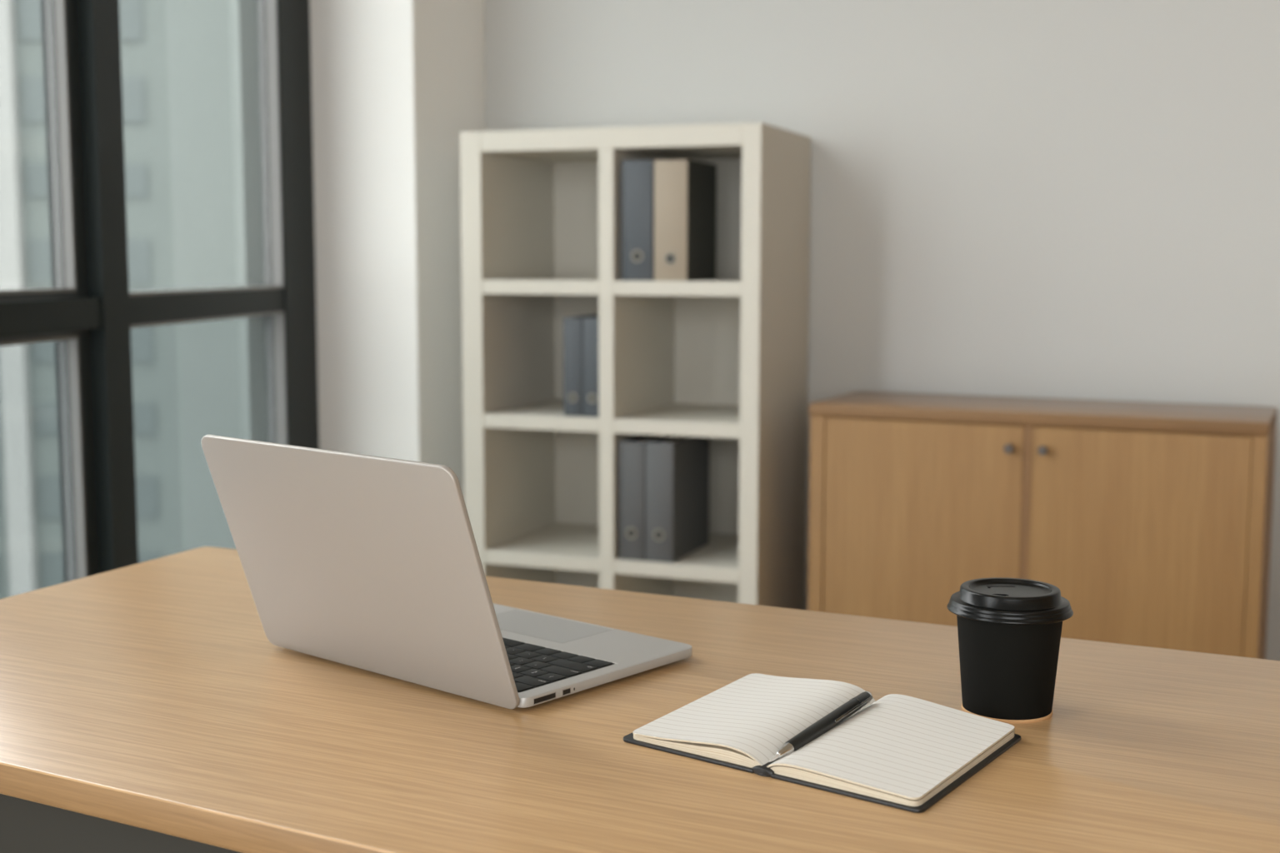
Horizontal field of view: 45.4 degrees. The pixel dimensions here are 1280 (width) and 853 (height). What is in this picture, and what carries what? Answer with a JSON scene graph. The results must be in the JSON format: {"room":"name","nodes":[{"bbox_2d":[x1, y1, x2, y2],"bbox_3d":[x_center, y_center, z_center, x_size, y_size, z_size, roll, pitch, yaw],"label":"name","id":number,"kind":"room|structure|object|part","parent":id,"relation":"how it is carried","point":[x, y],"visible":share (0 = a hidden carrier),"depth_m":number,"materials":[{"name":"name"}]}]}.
{"room":"office","nodes":[
{"label":"office","id":0,"kind":"room"},
{"bbox_2d":[310,0,484,498],"bbox_3d":[-0.649,-0.794,4.056,0.340,2.850,0.374,3,7,23],"label":"wall column","id":1,"kind":"structure","parent":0,"point":[396,84],"depth_m":3.92,"materials":[{"name":"white paint"}]},
{"bbox_2d":[484,0,1279,660],"bbox_3d":[2.423,-0.685,3.087,6.760,2.850,0.200,3,7,23],"label":"wall","id":2,"kind":"structure","parent":0,"point":[1066,199],"depth_m":3.65,"materials":[{"name":"grey paint"}]},
{"bbox_3d":[0.855,1.224,-0.372,6.833,0.200,8.135,3,7,23],"label":"floor","id":3,"kind":"structure","parent":0,"visible":0},
{"bbox_2d":[0,0,319,582],"bbox_3d":[-1.043,-0.655,2.774,0.100,2.850,2.430,1,6,7],"label":"window","id":4,"kind":"structure","parent":3,"relation":"on","point":[89,312],"depth_m":2.88,"materials":[{"name":"black metal"}]},
{"bbox_3d":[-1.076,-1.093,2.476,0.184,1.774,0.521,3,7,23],"label":"sash","id":5,"kind":"part","parent":4,"relation":"part of","materials":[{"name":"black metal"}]},
{"bbox_3d":[-1.078,0.282,2.626,0.045,0.880,0.528,1,6,7],"label":"sash","id":6,"kind":"part","parent":4,"relation":"part of","materials":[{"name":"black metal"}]},
{"bbox_2d":[460,122,810,609],"bbox_3d":[-0.004,-0.027,3.808,0.752,1.381,0.435,2,7,21],"label":"bookcase","id":7,"kind":"object","parent":3,"relation":"on","point":[724,360],"visible":0.8,"depth_m":3.74,"materials":[{"name":"white wood"}]},
{"bbox_3d":[-0.330,-0.041,3.932,0.056,1.381,0.435,2,7,21],"label":"panel","id":8,"kind":"part","parent":7,"relation":"part of","materials":[{"name":"white wood"}]},
{"bbox_3d":[-0.163,-0.352,3.831,0.304,0.034,0.428,2,7,21],"label":"shelf","id":9,"kind":"part","parent":7,"relation":"part of","materials":[{"name":"white wood"}]},
{"bbox_3d":[-0.163,-0.030,3.866,0.304,0.034,0.428,2,7,21],"label":"shelf","id":10,"kind":"part","parent":7,"relation":"part of","materials":[{"name":"white wood"}]},
{"bbox_3d":[-0.163,0.305,3.903,0.304,0.034,0.428,2,7,21],"label":"shelf","id":11,"kind":"part","parent":7,"relation":"part of","materials":[{"name":"white wood"}]},
{"bbox_2d":[563,315,596,416],"bbox_3d":[-0.125,-0.151,3.735,0.049,0.236,0.202,2,7,21],"label":"ring binder","id":12,"kind":"object","parent":7,"relation":"on","point":[572,326],"visible":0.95,"depth_m":3.64,"materials":[{"name":"grey cardboard"}]},
{"bbox_2d":[583,316,599,417],"bbox_3d":[-0.079,-0.150,3.717,0.049,0.236,0.202,2,7,21],"label":"ring binder","id":13,"kind":"object","parent":7,"relation":"on","point":[591,325],"visible":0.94,"depth_m":3.63,"materials":[{"name":"grey cardboard"}]},
{"bbox_3d":[0.001,-0.689,3.735,0.652,0.048,0.435,2,7,21],"label":"panel","id":14,"kind":"part","parent":7,"relation":"part of","materials":[{"name":"white wood"}]},
{"bbox_2d":[622,160,654,280],"bbox_3d":[0.041,-0.490,3.663,0.077,0.277,0.272,2,7,21],"label":"ring binder","id":15,"kind":"object","parent":7,"relation":"on","point":[637,175],"visible":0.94,"depth_m":3.54,"materials":[{"name":"grey cardboard"}]},
{"bbox_2d":[619,435,663,560],"bbox_3d":[0.028,0.163,3.740,0.066,0.283,0.272,2,7,21],"label":"ring binder","id":16,"kind":"object","parent":7,"relation":"on","point":[632,450],"visible":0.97,"depth_m":3.62,"materials":[{"name":"grey"}]},
{"bbox_3d":[0.077,-0.049,4.006,0.651,1.282,0.006,2,7,21],"label":"panel","id":17,"kind":"part","parent":7,"relation":"part of","materials":[{"name":"white wood"}]},
{"bbox_3d":[0.159,0.318,3.780,0.310,0.034,0.428,2,7,21],"label":"shelf","id":18,"kind":"part","parent":7,"relation":"part of","materials":[{"name":"white wood"}]},
{"bbox_3d":[0.159,-0.016,3.744,0.310,0.034,0.428,2,7,21],"label":"shelf","id":19,"kind":"part","parent":7,"relation":"part of","materials":[{"name":"white wood"}]},
{"bbox_3d":[0.159,-0.339,3.709,0.310,0.034,0.428,2,7,21],"label":"shelf","id":20,"kind":"part","parent":7,"relation":"part of","materials":[{"name":"white wood"}]},
{"bbox_2d":[645,435,709,563],"bbox_3d":[0.092,0.165,3.715,0.071,0.285,0.272,2,7,21],"label":"ring binder","id":21,"kind":"object","parent":7,"relation":"on","point":[677,496],"visible":0.98,"depth_m":3.61,"materials":[{"name":"grey"}]},
{"bbox_2d":[654,160,716,280],"bbox_3d":[0.108,-0.484,3.609,0.082,0.276,0.218,2,7,21],"label":"ring binder","id":22,"kind":"object","parent":7,"relation":"on","point":[685,191],"visible":1,"depth_m":3.52,"materials":[{"name":"beige cardboard"}]},
{"bbox_3d":[0.326,-0.013,3.683,0.046,1.381,0.435,2,7,21],"label":"panel","id":23,"kind":"part","parent":7,"relation":"part of","materials":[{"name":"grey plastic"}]},
{"bbox_2d":[0,546,1279,852],"bbox_3d":[0.293,0.597,1.044,2.155,0.740,0.738,3,7,26],"label":"desk","id":24,"kind":"object","parent":3,"relation":"on","point":[149,707],"visible":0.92,"depth_m":1.06,"materials":[{"name":"brown wood"}]},
{"bbox_3d":[0.182,0.527,0.770,2.008,0.497,0.018,3,7,28],"label":"modesty panel","id":25,"kind":"part","parent":24,"relation":"part of","materials":[{"name":"grey"}]},
{"bbox_2d":[201,435,691,709],"bbox_3d":[-0.158,0.102,1.277,0.308,0.193,0.279,5,8,40],"label":"laptop","id":26,"kind":"object","parent":24,"relation":"on","point":[371,563],"visible":1,"depth_m":1.19,"materials":[{"name":"silver metal"}]},
{"bbox_3d":[-0.226,0.108,1.198,0.308,0.190,0.068,5,8,40],"label":"lid","id":27,"kind":"part","parent":26,"relation":"part of","materials":[{"name":"silver metal"}]},
{"bbox_2d":[623,673,1021,813],"bbox_3d":[0.128,0.212,1.075,0.245,0.017,0.180,5,8,37],"label":"notebook","id":28,"kind":"object","parent":24,"relation":"on","point":[907,753],"visible":0.94,"depth_m":1.04,"materials":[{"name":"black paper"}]},
{"bbox_2d":[769,691,872,762],"bbox_3d":[0.126,0.208,1.059,0.011,0.016,0.145,4,8,34],"label":"pen","id":29,"kind":"object","parent":28,"relation":"on","point":[847,709],"visible":1,"depth_m":1.06,"materials":[{"name":"black plastic"},{"name":"chrome"}]},
{"bbox_2d":[946,577,1073,723],"bbox_3d":[0.276,0.166,1.143,0.092,0.094,0.092,3,7,23],"label":"coffee cup","id":30,"kind":"object","parent":24,"relation":"on","point":[1009,630],"visible":1,"depth_m":1.11,"materials":[{"name":"black paper"}]},
{"bbox_3d":[0.276,0.129,1.139,0.092,0.018,0.092,3,7,23],"label":"lid","id":31,"kind":"part","parent":30,"relation":"part of","materials":[{"name":"black plastic"}]},
{"bbox_2d":[807,390,1277,659],"bbox_3d":[0.895,0.327,3.460,0.966,0.753,0.396,3,7,25],"label":"base cabinet","id":32,"kind":"object","parent":3,"relation":"on","point":[1152,521],"visible":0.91,"depth_m":3.27,"materials":[{"name":"brown wood"}]},
{"bbox_3d":[0.480,0.318,3.666,0.034,0.726,0.372,3,7,25],"label":"panel","id":33,"kind":"part","parent":32,"relation":"part of","materials":[{"name":"brown wood"}]},
{"bbox_3d":[0.623,0.316,3.404,0.442,0.659,0.018,3,7,25],"label":"door","id":34,"kind":"part","parent":32,"relation":"part of","materials":[{"name":"brown wood"}]},
{"bbox_3d":[0.791,0.047,3.273,0.021,0.021,0.026,3,7,25],"label":"knob","id":35,"kind":"part","parent":32,"relation":"part of","materials":[{"name":"grey metal"}]},
{"bbox_3d":[0.856,0.050,3.243,0.021,0.021,0.026,3,7,25],"label":"knob","id":36,"kind":"part","parent":32,"relation":"part of","materials":[{"name":"grey metal"}]},
{"bbox_3d":[0.900,-0.035,3.429,0.966,0.028,0.376,3,7,25],"label":"panel","id":37,"kind":"part","parent":32,"relation":"part of","materials":[{"name":"brown wood"}]},
{"bbox_3d":[1.039,0.337,3.212,0.435,0.659,0.018,3,7,25],"label":"door","id":38,"kind":"part","parent":32,"relation":"part of","materials":[{"name":"brown wood"}]},
{"bbox_3d":[1.324,0.362,3.276,0.028,0.726,0.372,3,7,25],"label":"panel","id":39,"kind":"part","parent":32,"relation":"part of","materials":[{"name":"brown wood"}]},
{"label":"outside","id":40,"kind":"structure","parent":0,"visible":0},
{"bbox_3d":[-33.062,24.305,27.472,200.000,0.200,260.000,3,7,23],"label":"street","id":41,"kind":"object","parent":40,"visible":0},
{"bbox_2d":[0,0,249,599],"bbox_3d":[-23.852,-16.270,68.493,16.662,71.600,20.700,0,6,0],"label":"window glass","id":42,"kind":"object","parent":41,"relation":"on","point":[180,59],"visible":0.44,"depth_m":59.61,"materials":[{"name":"glass"}]}
]}

